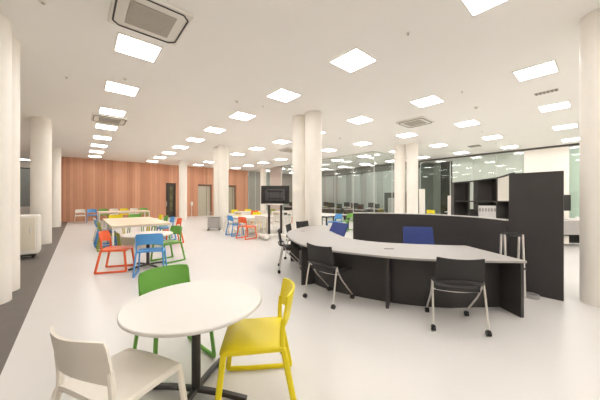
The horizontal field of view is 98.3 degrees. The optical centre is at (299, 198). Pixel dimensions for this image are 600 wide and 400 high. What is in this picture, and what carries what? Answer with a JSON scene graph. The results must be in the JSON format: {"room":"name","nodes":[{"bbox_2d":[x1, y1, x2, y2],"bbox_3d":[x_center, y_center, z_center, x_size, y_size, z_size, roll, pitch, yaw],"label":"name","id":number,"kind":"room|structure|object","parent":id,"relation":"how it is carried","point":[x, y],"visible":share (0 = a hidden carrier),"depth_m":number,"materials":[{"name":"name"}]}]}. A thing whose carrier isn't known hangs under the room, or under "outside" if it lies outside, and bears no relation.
{"room":"open-plan office","nodes":[
{"label":"open-plan office","id":0,"kind":"room"},
{"bbox_2d":[20,206,29,214],"bbox_3d":[-19.442,1.050,18.964,3.130,0.900,0.100,0,0,-41],"label":"wall","id":1,"kind":"structure","parent":0,"point":[23,210],"depth_m":18.61,"materials":[{"name":"white paint"}]},
{"bbox_2d":[20,167,29,206],"bbox_3d":[-19.409,-0.800,18.940,3.150,2.800,0.100,0,0,-41],"label":"window","id":2,"kind":"structure","parent":1,"relation":"in","point":[24,172],"depth_m":18.62,"materials":[{"name":"glass"}]},
{"bbox_2d":[20,162,29,167],"bbox_3d":[-19.442,-2.400,18.964,3.130,0.400,0.100,0,0,-41],"label":"wall","id":3,"kind":"structure","parent":0,"point":[22,164],"depth_m":18.64,"materials":[{"name":"white paint"}]},
{"bbox_2d":[0,222,66,374],"bbox_3d":[-8.603,1.550,6.588,3.500,0.100,33.200,0,0,-41],"label":"floor strip","id":4,"kind":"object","parent":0,"point":[13,313],"depth_m":4.04,"materials":[{"name":"grey tile"}]},
{"bbox_2d":[0,13,11,304],"bbox_3d":[-4.467,-0.550,3.679,0.510,4.100,0.510,0,0,-41],"label":"round column","id":5,"kind":"structure","parent":4,"relation":"on","point":[5,23],"depth_m":3.71,"materials":[{"name":"paint"}]},
{"bbox_2d":[12,36,19,291],"bbox_3d":[-4.862,-0.550,4.157,0.510,4.100,0.510,0,0,-41],"label":"round column","id":6,"kind":"structure","parent":4,"relation":"on","point":[15,42],"depth_m":4.20,"materials":[{"name":"paint"}]},
{"bbox_2d":[20,214,40,257],"bbox_3d":[-7.111,0.960,6.399,1.000,1.080,0.580,0,0,-41],"label":"base cabinet","id":7,"kind":"object","parent":4,"relation":"on","point":[30,224],"visible":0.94,"depth_m":6.42,"materials":[{"name":"white plastic"}]},
{"bbox_2d":[30,117,51,244],"bbox_3d":[-8.503,-0.550,8.517,0.510,4.100,0.510,0,0,-41],"label":"round column","id":8,"kind":"structure","parent":4,"relation":"on","point":[40,128],"depth_m":8.36,"materials":[{"name":"paint"}]},
{"bbox_2d":[52,148,60,226],"bbox_3d":[-12.803,-0.550,13.524,0.510,4.100,0.510,0,0,-41],"label":"round column","id":9,"kind":"structure","parent":4,"relation":"on","point":[56,152],"depth_m":13.40,"materials":[{"name":"paint"}]},
{"bbox_2d":[61,157,247,221],"bbox_3d":[-10.065,-0.550,20.542,13.170,4.100,0.300,0,0,-41],"label":"wall","id":10,"kind":"structure","parent":0,"point":[86,184],"depth_m":18.53,"materials":[{"name":"brown wood"}]},
{"bbox_2d":[166,183,174,216],"bbox_3d":[-10.252,0.155,20.484,0.730,2.690,0.085,0,0,-41],"label":"door","id":11,"kind":"structure","parent":10,"relation":"in","point":[170,187],"depth_m":20.48,"materials":[{"name":"black glass"}]},
{"bbox_2d":[198,184,210,215],"bbox_3d":[-8.204,0.155,22.205,1.200,2.690,0.115,0,0,-41],"label":"door","id":12,"kind":"structure","parent":10,"relation":"in","point":[204,190],"depth_m":22.21,"materials":[{"name":"metal"}]},
{"bbox_2d":[229,185,235,212],"bbox_3d":[-6.350,0.155,23.792,0.900,2.690,0.115,0,0,-41],"label":"door","id":13,"kind":"structure","parent":10,"relation":"in","point":[231,187],"depth_m":23.83,"materials":[{"name":"metal"}]},
{"bbox_2d":[248,171,291,212],"bbox_3d":[-1.276,-0.550,27.936,9.600,4.100,0.100,0,0,-41],"label":"glass wall","id":14,"kind":"structure","parent":0,"point":[286,178],"depth_m":25.40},
{"bbox_2d":[270,166,281,214],"bbox_3d":[-1.982,-0.550,21.473,0.120,4.100,1.600,0,0,-41],"label":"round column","id":15,"kind":"structure","parent":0,"point":[275,172],"depth_m":21.32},
{"bbox_2d":[283,151,373,222],"bbox_3d":[1.290,-0.550,17.560,0.060,4.100,8.624,0,0,-41],"label":"window","id":16,"kind":"structure","parent":15,"relation":"in","point":[371,151],"depth_m":18.48,"materials":[{"name":"clear glass"}]},
{"bbox_2d":[0,0,599,173],"bbox_3d":[-0.058,-2.650,13.905,26.000,0.100,33.200,0,0,-41],"label":"ceiling","id":17,"kind":"structure","parent":0,"point":[244,51],"depth_m":5.49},
{"bbox_2d":[92,135,111,139],"bbox_3d":[-8.485,-2.592,11.125,0.650,0.016,0.650,0,0,-41],"label":"recessed light","id":18,"kind":"object","parent":17,"relation":"in","point":[94,136],"visible":1,"depth_m":11.04,"materials":[{"name":"white plastic"}]},
{"bbox_2d":[95,124,117,130],"bbox_3d":[-7.068,-2.592,9.470,0.650,0.016,0.650,0,0,-41],"label":"recessed light","id":19,"kind":"object","parent":17,"relation":"in","point":[101,126],"visible":1,"depth_m":9.47,"materials":[{"name":"white plastic"}]},
{"bbox_2d":[91,113,127,125],"bbox_3d":[-6.242,-2.571,8.505,0.920,0.067,0.920,0,0,-41],"label":"air conditioner","id":20,"kind":"object","parent":17,"relation":"attached to","point":[97,117],"visible":1,"depth_m":8.38,"materials":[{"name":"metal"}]},
{"bbox_2d":[99,117,120,123],"bbox_3d":[-6.242,-2.545,8.505,0.560,0.013,0.560,0,0,-41],"label":"grille","id":21,"kind":"object","parent":20,"relation":"attached to","point":[103,119],"depth_m":8.47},
{"bbox_2d":[98,107,126,116],"bbox_3d":[-5.651,-2.592,7.814,0.650,0.016,0.650,0,0,-41],"label":"recessed light","id":22,"kind":"object","parent":17,"relation":"in","point":[103,110],"visible":1,"depth_m":7.77,"materials":[{"name":"white plastic"}]},
{"bbox_2d":[104,80,139,96],"bbox_3d":[-4.234,-2.592,6.159,0.650,0.016,0.650,0,0,-41],"label":"recessed light","id":23,"kind":"object","parent":17,"relation":"in","point":[111,86],"visible":1,"depth_m":6.11,"materials":[{"name":"white plastic"}]},
{"bbox_2d":[113,32,162,62],"bbox_3d":[-2.816,-2.592,4.504,0.650,0.016,0.650,0,0,-41],"label":"recessed light","id":24,"kind":"object","parent":17,"relation":"in","point":[126,44],"visible":1,"depth_m":4.47,"materials":[{"name":"white plastic"}]},
{"bbox_2d":[108,0,193,45],"bbox_3d":[-2.144,-2.571,3.719,0.920,0.067,0.920,0,0,-41],"label":"air conditioner","id":25,"kind":"object","parent":17,"relation":"attached to","point":[160,20],"visible":1,"depth_m":3.67,"materials":[{"name":"white plastic"}]},
{"bbox_2d":[124,0,176,37],"bbox_3d":[-2.144,-2.545,3.719,0.560,0.013,0.560,0,0,-41],"label":"grille","id":26,"kind":"object","parent":25,"relation":"attached to","point":[138,14],"depth_m":3.68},
{"bbox_2d":[186,137,204,141],"bbox_3d":[-4.664,-2.592,11.528,0.650,0.016,0.650,0,0,-41],"label":"recessed light","id":27,"kind":"object","parent":17,"relation":"in","point":[190,138],"visible":1,"depth_m":11.43,"materials":[{"name":"white plastic"}]},
{"bbox_2d":[187,138,202,141],"bbox_3d":[-4.664,-2.592,11.528,0.585,0.016,0.585,0,0,-41],"label":"diffuser","id":28,"kind":"object","parent":27,"relation":"attached to","point":[189,139],"depth_m":11.42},
{"bbox_2d":[203,127,224,132],"bbox_3d":[-3.247,-2.592,9.873,0.650,0.016,0.650,0,0,-41],"label":"recessed light","id":29,"kind":"object","parent":17,"relation":"in","point":[210,129],"visible":1,"depth_m":9.89,"materials":[{"name":"white plastic"}]},
{"bbox_2d":[228,111,255,120],"bbox_3d":[-1.829,-2.592,8.218,0.650,0.016,0.650,0,0,-41],"label":"recessed light","id":30,"kind":"object","parent":17,"relation":"in","point":[238,115],"visible":1,"depth_m":8.20,"materials":[{"name":"white plastic"}]},
{"bbox_2d":[266,88,301,101],"bbox_3d":[-0.412,-2.592,6.562,0.650,0.016,0.650,0,0,-41],"label":"recessed light","id":31,"kind":"object","parent":17,"relation":"in","point":[283,95],"visible":1,"depth_m":6.52,"materials":[{"name":"white plastic"}]},
{"bbox_2d":[329,47,377,72],"bbox_3d":[1.005,-2.592,4.907,0.650,0.016,0.650,0,0,-41],"label":"recessed light","id":32,"kind":"object","parent":17,"relation":"in","point":[355,59],"visible":1,"depth_m":4.86,"materials":[{"name":"white plastic"}]},
{"bbox_2d":[346,116,372,123],"bbox_3d":[1.992,-2.592,8.621,0.650,0.016,0.650,0,0,-41],"label":"recessed light","id":33,"kind":"object","parent":17,"relation":"in","point":[361,119],"visible":1,"depth_m":8.62,"materials":[{"name":"white plastic"}]},
{"bbox_2d":[395,132,416,137],"bbox_3d":[4.396,-2.592,10.679,0.650,0.016,0.650,0,0,-41],"label":"recessed light","id":34,"kind":"object","parent":17,"relation":"in","point":[409,134],"visible":1,"depth_m":10.68,"materials":[{"name":"white plastic"}]},
{"bbox_2d":[396,116,434,127],"bbox_3d":[3.917,-2.571,8.817,0.920,0.067,0.920,0,0,-41],"label":"air conditioner","id":35,"kind":"object","parent":17,"relation":"attached to","point":[417,121],"visible":1,"depth_m":8.70,"materials":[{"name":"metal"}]},
{"bbox_2d":[403,120,425,126],"bbox_3d":[3.917,-2.545,8.817,0.560,0.013,0.560,0,0,-41],"label":"grille","id":36,"kind":"object","parent":35,"relation":"attached to","point":[415,122],"depth_m":8.81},
{"bbox_2d":[409,95,443,107],"bbox_3d":[3.409,-2.592,6.966,0.650,0.016,0.650,0,0,-41],"label":"recessed light","id":37,"kind":"object","parent":17,"relation":"in","point":[433,99],"visible":1,"depth_m":6.93,"materials":[{"name":"white plastic"}]},
{"bbox_2d":[454,120,480,126],"bbox_3d":[5.813,-2.592,9.024,0.650,0.016,0.650,0,0,-41],"label":"recessed light","id":38,"kind":"object","parent":17,"relation":"in","point":[471,122],"visible":1,"depth_m":8.97,"materials":[{"name":"white plastic"}]},
{"bbox_2d":[459,0,507,16],"bbox_3d":[2.422,-2.592,3.252,0.650,0.016,0.650,0,0,-41],"label":"recessed light","id":39,"kind":"object","parent":17,"relation":"in","point":[473,7],"visible":1,"depth_m":3.48,"materials":[{"name":"white plastic"}]},
{"bbox_2d":[481,135,502,139],"bbox_3d":[8.217,-2.592,11.083,0.650,0.016,0.650,0,0,-41],"label":"recessed light","id":40,"kind":"object","parent":17,"relation":"in","point":[495,136],"visible":1,"depth_m":11.04,"materials":[{"name":"white plastic"}]},
{"bbox_2d":[512,59,559,81],"bbox_3d":[4.826,-2.592,5.311,0.650,0.016,0.650,0,0,-41],"label":"recessed light","id":41,"kind":"object","parent":17,"relation":"in","point":[548,67],"visible":1,"depth_m":5.29,"materials":[{"name":"white plastic"}]},
{"bbox_2d":[534,88,558,95],"bbox_3d":[6.023,-2.591,6.342,0.160,0.019,0.420,0,0,-41],"label":"ceiling vent","id":42,"kind":"object","parent":17,"relation":"in","point":[553,90],"visible":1,"depth_m":6.33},
{"bbox_2d":[537,101,571,111],"bbox_3d":[7.231,-2.592,7.369,0.650,0.016,0.650,0,0,-41],"label":"recessed light","id":43,"kind":"object","parent":17,"relation":"in","point":[566,104],"visible":1,"depth_m":7.31,"materials":[{"name":"white plastic"}]},
{"bbox_2d":[551,123,578,129],"bbox_3d":[9.635,-2.592,9.427,0.650,0.016,0.650,0,0,-41],"label":"recessed light","id":44,"kind":"object","parent":17,"relation":"in","point":[568,125],"visible":1,"depth_m":9.35,"materials":[{"name":"white plastic"}]},
{"bbox_2d":[0,213,599,399],"bbox_3d":[1.272,1.550,15.043,22.500,0.100,33.200,0,0,-41],"label":"floor","id":45,"kind":"structure","parent":0,"point":[360,349],"depth_m":2.79,"materials":[{"name":"plastic"}]},
{"bbox_2d":[74,209,85,222],"bbox_3d":[-13.334,1.093,15.727,0.546,0.823,0.576,0,0,-41],"label":"chair","id":46,"kind":"object","parent":45,"relation":"on","point":[76,210],"visible":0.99,"depth_m":15.82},
{"bbox_2d":[86,209,96,222],"bbox_3d":[-12.909,1.093,16.092,0.546,0.823,0.576,0,0,-41],"label":"chair","id":47,"kind":"object","parent":45,"relation":"on","point":[88,210],"visible":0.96,"depth_m":16.21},
{"bbox_2d":[92,218,111,243],"bbox_3d":[-6.782,1.093,8.938,0.576,0.823,0.546,0,0,-41],"label":"chair","id":48,"kind":"object","parent":45,"relation":"on","point":[110,228],"visible":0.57,"depth_m":8.78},
{"bbox_2d":[94,220,116,247],"bbox_3d":[-6.184,1.093,8.239,0.576,0.823,0.546,0,0,-41],"label":"chair","id":49,"kind":"object","parent":45,"relation":"on","point":[95,221],"visible":0.55,"depth_m":8.18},
{"bbox_2d":[97,211,115,221],"bbox_3d":[-11.358,1.140,15.222,0.845,0.720,1.500,0,0,-41],"label":"rectangular table","id":50,"kind":"object","parent":45,"relation":"on","point":[99,212],"visible":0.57,"depth_m":14.91,"materials":[{"name":"brown wood"}]},
{"bbox_2d":[96,222,120,251],"bbox_3d":[-5.609,1.093,7.598,0.576,0.823,0.546,0,0,-41],"label":"chair","id":51,"kind":"object","parent":45,"relation":"on","point":[98,223],"visible":0.59,"depth_m":7.55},
{"bbox_2d":[94,230,134,273],"bbox_3d":[-3.859,1.093,5.434,0.576,0.823,0.546,0,0,-17],"label":"chair","id":52,"kind":"object","parent":45,"relation":"on","point":[104,235],"visible":1,"depth_m":5.33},
{"bbox_2d":[50,326,187,399],"bbox_3d":[-1.062,1.093,1.522,0.546,0.823,0.576,0,0,22],"label":"chair","id":53,"kind":"object","parent":45,"relation":"on","point":[129,374],"visible":1,"depth_m":1.39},
{"bbox_2d":[102,217,156,230],"bbox_3d":[-6.385,1.140,9.748,1.580,0.720,1.735,0,0,-41],"label":"rectangular table","id":54,"kind":"object","parent":45,"relation":"on","point":[130,218],"visible":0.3,"depth_m":9.82,"materials":[{"name":"brown wood"}]},
{"bbox_2d":[127,214,143,232],"bbox_3d":[-6.957,1.093,10.985,0.546,0.823,0.576,0,0,-41],"label":"chair","id":55,"kind":"object","parent":45,"relation":"on","point":[130,215],"visible":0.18,"depth_m":11.15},
{"bbox_2d":[106,219,171,245],"bbox_3d":[-5.253,1.140,8.427,1.580,0.720,1.735,0,0,-41],"label":"rectangular table","id":56,"kind":"object","parent":45,"relation":"on","point":[156,222],"visible":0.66,"depth_m":7.99,"materials":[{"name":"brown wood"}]},
{"bbox_2d":[120,231,172,270],"bbox_3d":[-3.352,1.140,5.714,1.000,0.720,1.000,0,0,29],"label":"round table","id":57,"kind":"object","parent":45,"relation":"on","point":[165,233],"visible":0.74,"depth_m":5.69,"materials":[{"name":"white laminate"}]},
{"bbox_2d":[132,233,166,277],"bbox_3d":[-2.999,1.093,5.215,0.546,0.823,0.576,0,0,-23],"label":"chair","id":58,"kind":"object","parent":45,"relation":"on","point":[156,238],"visible":0.91,"depth_m":5.01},
{"bbox_2d":[157,217,176,240],"bbox_3d":[-4.848,1.093,9.382,0.576,0.823,0.546,0,0,-41],"label":"chair","id":59,"kind":"object","parent":45,"relation":"on","point":[171,218],"visible":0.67,"depth_m":9.35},
{"bbox_2d":[150,226,185,263],"bbox_3d":[-3.156,1.093,6.205,0.546,0.823,0.576,0,0,32],"label":"chair","id":60,"kind":"object","parent":45,"relation":"on","point":[175,229],"visible":0.84,"depth_m":6.25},
{"bbox_2d":[163,218,183,243],"bbox_3d":[-4.276,1.093,8.714,0.576,0.823,0.546,0,0,-41],"label":"chair","id":61,"kind":"object","parent":45,"relation":"on","point":[179,220],"visible":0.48,"depth_m":8.74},
{"bbox_2d":[133,264,215,357],"bbox_3d":[-1.172,1.093,2.411,0.576,0.823,0.546,0,0,42],"label":"chair","id":62,"kind":"object","parent":45,"relation":"on","point":[156,278],"visible":0.28,"depth_m":2.53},
{"bbox_2d":[179,160,186,219],"bbox_3d":[-8.141,-0.550,18.042,0.510,4.100,0.510,0,0,-41],"label":"round column","id":63,"kind":"structure","parent":45,"relation":"on","point":[182,163],"depth_m":17.83,"materials":[{"name":"paint"}]},
{"bbox_2d":[117,280,261,399],"bbox_3d":[-0.793,1.140,1.980,0.990,0.720,0.990,0,0,9],"label":"round table","id":64,"kind":"object","parent":45,"relation":"on","point":[196,308],"visible":0.88,"depth_m":1.90,"materials":[{"name":"white laminate"}]},
{"bbox_2d":[207,217,220,230],"bbox_3d":[-4.030,1.065,12.149,0.568,0.870,0.414,0,0,-11],"label":"trolley","id":65,"kind":"object","parent":45,"relation":"on","point":[212,222],"visible":1,"depth_m":11.98,"materials":[{"name":"grey laminate"}]},
{"bbox_2d":[214,147,217,216],"bbox_3d":[-4.179,-0.550,13.338,0.510,4.100,0.510,0,0,-41],"label":"round column","id":66,"kind":"structure","parent":45,"relation":"on","point":[215,148],"depth_m":13.09,"materials":[{"name":"paint"}]},
{"bbox_2d":[218,145,228,228],"bbox_3d":[-3.812,-0.550,12.863,0.510,4.100,0.510,0,0,-41],"label":"round column","id":67,"kind":"structure","parent":45,"relation":"on","point":[223,150],"depth_m":12.64,"materials":[{"name":"paint"}]},
{"bbox_2d":[223,213,239,231],"bbox_3d":[-3.081,1.093,11.671,0.546,0.823,0.576,0,0,-41],"label":"chair","id":68,"kind":"object","parent":45,"relation":"on","point":[226,214],"visible":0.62,"depth_m":11.69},
{"bbox_2d":[225,215,243,236],"bbox_3d":[-2.647,1.093,10.504,0.576,0.823,0.546,0,0,-41],"label":"chair","id":69,"kind":"object","parent":45,"relation":"on","point":[230,218],"visible":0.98,"depth_m":10.37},
{"bbox_2d":[225,215,263,236],"bbox_3d":[-2.334,1.140,10.890,1.060,0.720,1.420,0,0,-41],"label":"rectangular table","id":70,"kind":"object","parent":45,"relation":"on","point":[246,216],"visible":0.47,"depth_m":10.70,"materials":[{"name":"white laminate"}]},
{"bbox_2d":[236,217,256,239],"bbox_3d":[-1.998,1.093,9.685,0.546,0.823,0.576,0,0,39],"label":"chair","id":71,"kind":"object","parent":45,"relation":"on","point":[240,219],"visible":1,"depth_m":9.54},
{"bbox_2d":[215,278,296,399],"bbox_3d":[-0.325,1.093,2.018,0.576,0.823,0.546,0,0,-7],"label":"chair","id":72,"kind":"object","parent":45,"relation":"on","point":[250,336],"visible":0.96,"depth_m":1.90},
{"bbox_2d":[248,216,265,236],"bbox_3d":[-1.711,1.093,10.332,0.546,0.823,0.576,0,0,-41],"label":"chair","id":73,"kind":"object","parent":45,"relation":"on","point":[257,218],"visible":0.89,"depth_m":10.15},
{"bbox_2d":[260,168,265,214],"bbox_3d":[-3.151,-0.550,22.315,0.510,4.100,0.510,0,0,-41],"label":"round column","id":74,"kind":"structure","parent":45,"relation":"on","point":[262,170],"depth_m":22.10,"materials":[{"name":"paint"}]},
{"bbox_2d":[248,214,284,233],"bbox_3d":[-1.521,1.140,11.586,1.060,0.720,1.420,0,0,-41],"label":"rectangular table","id":75,"kind":"object","parent":45,"relation":"on","point":[266,215],"visible":0.56,"depth_m":11.69,"materials":[{"name":"white laminate"}]},
{"bbox_2d":[257,186,288,240],"bbox_3d":[-0.994,0.515,9.452,1.244,1.970,0.806,0,0,0],"label":"display","id":76,"kind":"object","parent":45,"relation":"on","point":[270,195],"visible":0.94,"depth_m":9.71,"materials":[{"name":"black plastic"}]},
{"bbox_2d":[266,215,283,233],"bbox_3d":[-1.042,1.093,10.904,0.546,0.823,0.576,0,0,-41],"label":"chair","id":77,"kind":"object","parent":45,"relation":"on","point":[275,217],"visible":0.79,"depth_m":10.71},
{"bbox_2d":[284,223,291,258],"bbox_3d":[-0.069,1.081,6.582,0.557,0.837,0.592,0,0,12],"label":"chair","id":78,"kind":"object","parent":45,"relation":"on","point":[288,226],"visible":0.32,"depth_m":6.60,"materials":[{"name":"black plastic"}]},
{"bbox_2d":[277,228,300,273],"bbox_3d":[-0.198,1.081,5.466,0.557,0.837,0.592,0,0,-5],"label":"chair","id":79,"kind":"object","parent":45,"relation":"on","point":[286,247],"visible":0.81,"depth_m":5.29,"materials":[{"name":"black plastic"}]},
{"bbox_2d":[293,115,304,228],"bbox_3d":[0.015,-0.550,8.346,0.510,4.100,0.510,0,0,-41],"label":"round column","id":80,"kind":"structure","parent":45,"relation":"on","point":[298,120],"depth_m":8.11,"materials":[{"name":"paint"}]},
{"bbox_2d":[296,221,308,227],"bbox_3d":[0.225,1.081,7.378,0.592,0.837,0.557,0,0,-43],"label":"chair","id":81,"kind":"object","parent":45,"relation":"on","point":[299,224],"visible":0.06,"depth_m":7.56,"materials":[{"name":"black plastic"}]},
{"bbox_2d":[305,110,321,225],"bbox_3d":[0.409,-0.550,7.933,0.510,4.100,0.510,0,0,-41],"label":"round column","id":82,"kind":"structure","parent":45,"relation":"on","point":[313,119],"depth_m":7.71,"materials":[{"name":"paint"}]},
{"bbox_2d":[303,242,354,309],"bbox_3d":[0.440,1.081,3.871,0.557,0.837,0.592,0,0,-43],"label":"chair","id":83,"kind":"object","parent":45,"relation":"on","point":[321,257],"visible":1,"depth_m":3.70,"materials":[{"name":"black plastic"}]},
{"bbox_2d":[322,203,340,218],"bbox_3d":[2.288,0.915,19.468,0.700,1.170,1.500,0,0,-41],"label":"workstation","id":84,"kind":"object","parent":45,"relation":"on","point":[324,210],"visible":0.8,"depth_m":19.23,"materials":[{"name":"grey laminate"}]},
{"bbox_2d":[327,214,341,225],"bbox_3d":[1.567,1.093,11.546,0.546,0.823,0.576,0,0,-41],"label":"chair","id":85,"kind":"object","parent":45,"relation":"on","point":[337,216],"visible":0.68,"depth_m":11.37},
{"bbox_2d":[322,214,348,228],"bbox_3d":[1.482,1.140,12.261,1.600,0.720,0.900,0,0,-41],"label":"rectangular table","id":86,"kind":"object","parent":45,"relation":"on","point":[326,216],"visible":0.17,"depth_m":11.80,"materials":[{"name":"white laminate"}]},
{"bbox_2d":[329,222,348,236],"bbox_3d":[0.658,1.032,5.842,0.755,0.936,0.575,0,0,-31],"label":"swivel chair","id":87,"kind":"object","parent":45,"relation":"on","point":[338,228],"visible":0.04,"depth_m":5.96,"materials":[{"name":"fabric"}]},
{"bbox_2d":[339,213,352,231],"bbox_3d":[2.178,1.093,12.017,0.546,0.823,0.576,0,0,-41],"label":"chair","id":88,"kind":"object","parent":45,"relation":"on","point":[349,215],"visible":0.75,"depth_m":11.80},
{"bbox_2d":[341,202,356,213],"bbox_3d":[3.808,0.915,20.769,0.700,1.170,1.500,0,0,-41],"label":"workstation","id":89,"kind":"object","parent":45,"relation":"on","point":[346,204],"visible":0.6,"depth_m":20.68,"materials":[{"name":"grey laminate"}]},
{"bbox_2d":[343,203,366,219],"bbox_3d":[3.784,0.915,17.721,0.700,1.170,1.500,0,0,-41],"label":"workstation","id":90,"kind":"object","parent":45,"relation":"on","point":[353,205],"visible":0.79,"depth_m":17.66,"materials":[{"name":"grey laminate"}]},
{"bbox_2d":[364,203,383,212],"bbox_3d":[5.303,0.915,19.022,0.700,1.170,1.500,0,0,-41],"label":"workstation","id":91,"kind":"object","parent":45,"relation":"on","point":[371,210],"visible":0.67,"depth_m":18.75,"materials":[{"name":"grey laminate"}]},
{"bbox_2d":[384,192,405,212],"bbox_3d":[6.813,0.550,18.472,0.522,1.900,1.500,0,0,-41],"label":"tall cabinet","id":92,"kind":"object","parent":45,"relation":"on","point":[388,197],"visible":0.29,"depth_m":18.55,"materials":[{"name":"white plastic"}]},
{"bbox_2d":[394,145,404,212],"bbox_3d":[4.936,-0.550,12.809,0.510,4.100,0.510,0,0,-41],"label":"round column","id":93,"kind":"structure","parent":45,"relation":"on","point":[399,150],"depth_m":12.60,"materials":[{"name":"paint"}]},
{"bbox_2d":[287,225,526,317],"bbox_3d":[1.003,1.139,4.955,2.253,0.722,4.850,0,0,-31],"label":"reception desk","id":94,"kind":"object","parent":45,"relation":"on","point":[398,273],"visible":0.84,"depth_m":3.68,"materials":[{"name":"laminate"}]},
{"bbox_2d":[406,143,417,212],"bbox_3d":[5.364,-0.550,12.386,0.510,4.100,0.510,0,0,-41],"label":"round column","id":95,"kind":"structure","parent":45,"relation":"on","point":[411,148],"depth_m":12.17,"materials":[{"name":"paint"}]},
{"bbox_2d":[403,227,433,244],"bbox_3d":[2.199,1.023,4.661,0.575,0.954,0.674,0,0,9],"label":"swivel chair","id":96,"kind":"object","parent":45,"relation":"on","point":[411,235],"visible":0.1,"depth_m":4.91,"materials":[{"name":"blue fabric"}]},
{"bbox_2d":[419,189,424,213],"bbox_3d":[4.236,0.590,8.998,0.240,1.820,0.340,0,0,-1],"label":"screen","id":97,"kind":"object","parent":45,"relation":"on","point":[421,191],"visible":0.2,"depth_m":8.98,"materials":[{"name":"white plastic"}]},
{"bbox_2d":[448,196,450,214],"bbox_3d":[4.719,0.710,8.095,0.240,1.580,0.340,0,0,-1],"label":"screen","id":98,"kind":"object","parent":45,"relation":"on","point":[449,197],"visible":0.11,"depth_m":8.07,"materials":[{"name":"white plastic"}]},
{"bbox_2d":[353,171,563,300],"bbox_3d":[2.797,0.550,5.304,0.957,1.900,3.680,0,0,-41],"label":"partition","id":99,"kind":"object","parent":45,"relation":"on","point":[536,199],"depth_m":4.12,"materials":[{"name":"grey laminate"}]},
{"bbox_2d":[425,257,491,336],"bbox_3d":[1.839,1.081,3.116,0.592,0.837,0.557,0,0,13],"label":"chair","id":100,"kind":"object","parent":45,"relation":"on","point":[451,275],"visible":1,"depth_m":2.90,"materials":[{"name":"black plastic"}]},
{"bbox_2d":[451,172,514,219],"bbox_3d":[3.996,0.475,5.702,1.161,2.049,0.200,0,0,14],"label":"bookshelf","id":101,"kind":"object","parent":45,"relation":"on","point":[490,191],"visible":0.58,"depth_m":5.73,"materials":[{"name":"laminate"}]},
{"bbox_2d":[499,233,526,298],"bbox_3d":[3.228,1.015,3.949,0.314,0.970,0.220,0,0,-1],"label":"stool","id":102,"kind":"object","parent":45,"relation":"on","point":[504,235],"visible":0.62,"depth_m":3.90,"materials":[{"name":"silver metal"}]},
{"bbox_2d":[526,292,539,299],"bbox_3d":[3.495,1.470,3.914,0.190,0.061,0.190,0,0,-41],"label":"weight","id":103,"kind":"object","parent":45,"relation":"on","point":[530,295],"visible":0.84,"depth_m":3.85,"materials":[{"name":"grey metal"}]},
{"bbox_2d":[564,218,578,243],"bbox_3d":[8.552,1.083,8.309,1.900,0.835,0.700,0,0,0],"label":"office desk","id":104,"kind":"object","parent":45,"relation":"on","point":[571,226],"visible":0.23,"depth_m":7.97,"materials":[{"name":"white laminate"}]},
{"bbox_2d":[564,195,570,219],"bbox_3d":[8.176,0.279,8.133,0.620,0.770,0.200,0,0,0],"label":"monitor","id":105,"kind":"object","parent":104,"relation":"on","point":[567,198],"visible":0.38,"depth_m":8.12,"materials":[{"name":"black plastic"}]},
{"bbox_2d":[579,8,599,307],"bbox_3d":[4.319,-0.550,3.658,0.510,4.100,0.510,0,0,-41],"label":"round column","id":106,"kind":"structure","parent":45,"relation":"on","point":[589,25],"depth_m":3.64,"materials":[{"name":"paint"}]},
{"bbox_2d":[322,168,419,213],"bbox_3d":[3.913,-0.550,23.295,0.155,4.100,13.700,0,0,-41],"label":"glass wall","id":107,"kind":"structure","parent":0,"point":[369,187],"depth_m":21.80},
{"bbox_2d":[322,161,419,175],"bbox_3d":[3.820,-2.360,23.215,0.200,0.480,13.700,0,0,-41],"label":"trim","id":108,"kind":"structure","parent":107,"relation":"attached to","point":[386,167],"depth_m":21.51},
{"bbox_2d":[420,159,450,195],"bbox_3d":[8.958,-0.500,17.214,0.060,4.000,1.924,0,0,-41],"label":"window","id":109,"kind":"structure","parent":107,"relation":"in","point":[444,159],"depth_m":16.82,"materials":[{"name":"clear glass"}]},
{"bbox_2d":[421,162,432,213],"bbox_3d":[9.848,-0.550,19.326,3.900,4.100,0.050,0,0,-41],"label":"wall","id":110,"kind":"structure","parent":0,"point":[426,167],"depth_m":18.76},
{"bbox_2d":[433,163,440,213],"bbox_3d":[10.732,-0.550,18.601,0.100,4.100,2.300,0,0,-41],"label":"wall","id":111,"kind":"structure","parent":0,"point":[436,166],"depth_m":19.18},
{"bbox_2d":[441,161,451,214],"bbox_3d":[10.774,-0.550,18.322,0.100,4.100,1.520,0,0,-41],"label":"wall","id":112,"kind":"structure","parent":0,"point":[445,166],"depth_m":18.62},
{"bbox_2d":[452,152,523,208],"bbox_3d":[10.828,-0.550,15.129,0.070,4.100,3.500,0,0,-41],"label":"wall","id":113,"kind":"structure","parent":0,"point":[481,167],"depth_m":15.14,"materials":[{"name":"clear glass"}]},
{"bbox_2d":[524,146,568,217],"bbox_3d":[12.454,-0.550,13.131,0.200,4.100,1.650,0,0,-41],"label":"wall","id":114,"kind":"structure","parent":0,"point":[549,159],"depth_m":12.93,"materials":[{"name":"paint"}]},
{"bbox_2d":[453,151,523,176],"bbox_3d":[10.708,-0.500,15.092,0.060,4.000,3.624,0,0,-41],"label":"window","id":115,"kind":"structure","parent":114,"relation":"in","point":[519,151],"depth_m":14.63,"materials":[{"name":"clear glass"}]},
{"bbox_2d":[420,143,578,161],"bbox_3d":[12.950,-2.550,12.536,0.220,0.100,14.200,0,0,-41],"label":"trim","id":116,"kind":"structure","parent":114,"relation":"attached to","point":[573,144],"depth_m":14.27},
{"bbox_2d":[569,145,578,217],"bbox_3d":[15.245,-0.500,9.794,0.060,4.000,7.074,0,0,-41],"label":"window","id":117,"kind":"structure","parent":114,"relation":"in","point":[575,145],"depth_m":12.45,"materials":[{"name":"clear glass"}]},
{"bbox_2d":[570,146,578,217],"bbox_3d":[15.332,-0.550,9.869,0.070,4.100,7.050,0,0,-41],"label":"wall","id":118,"kind":"structure","parent":0,"point":[574,151],"depth_m":12.39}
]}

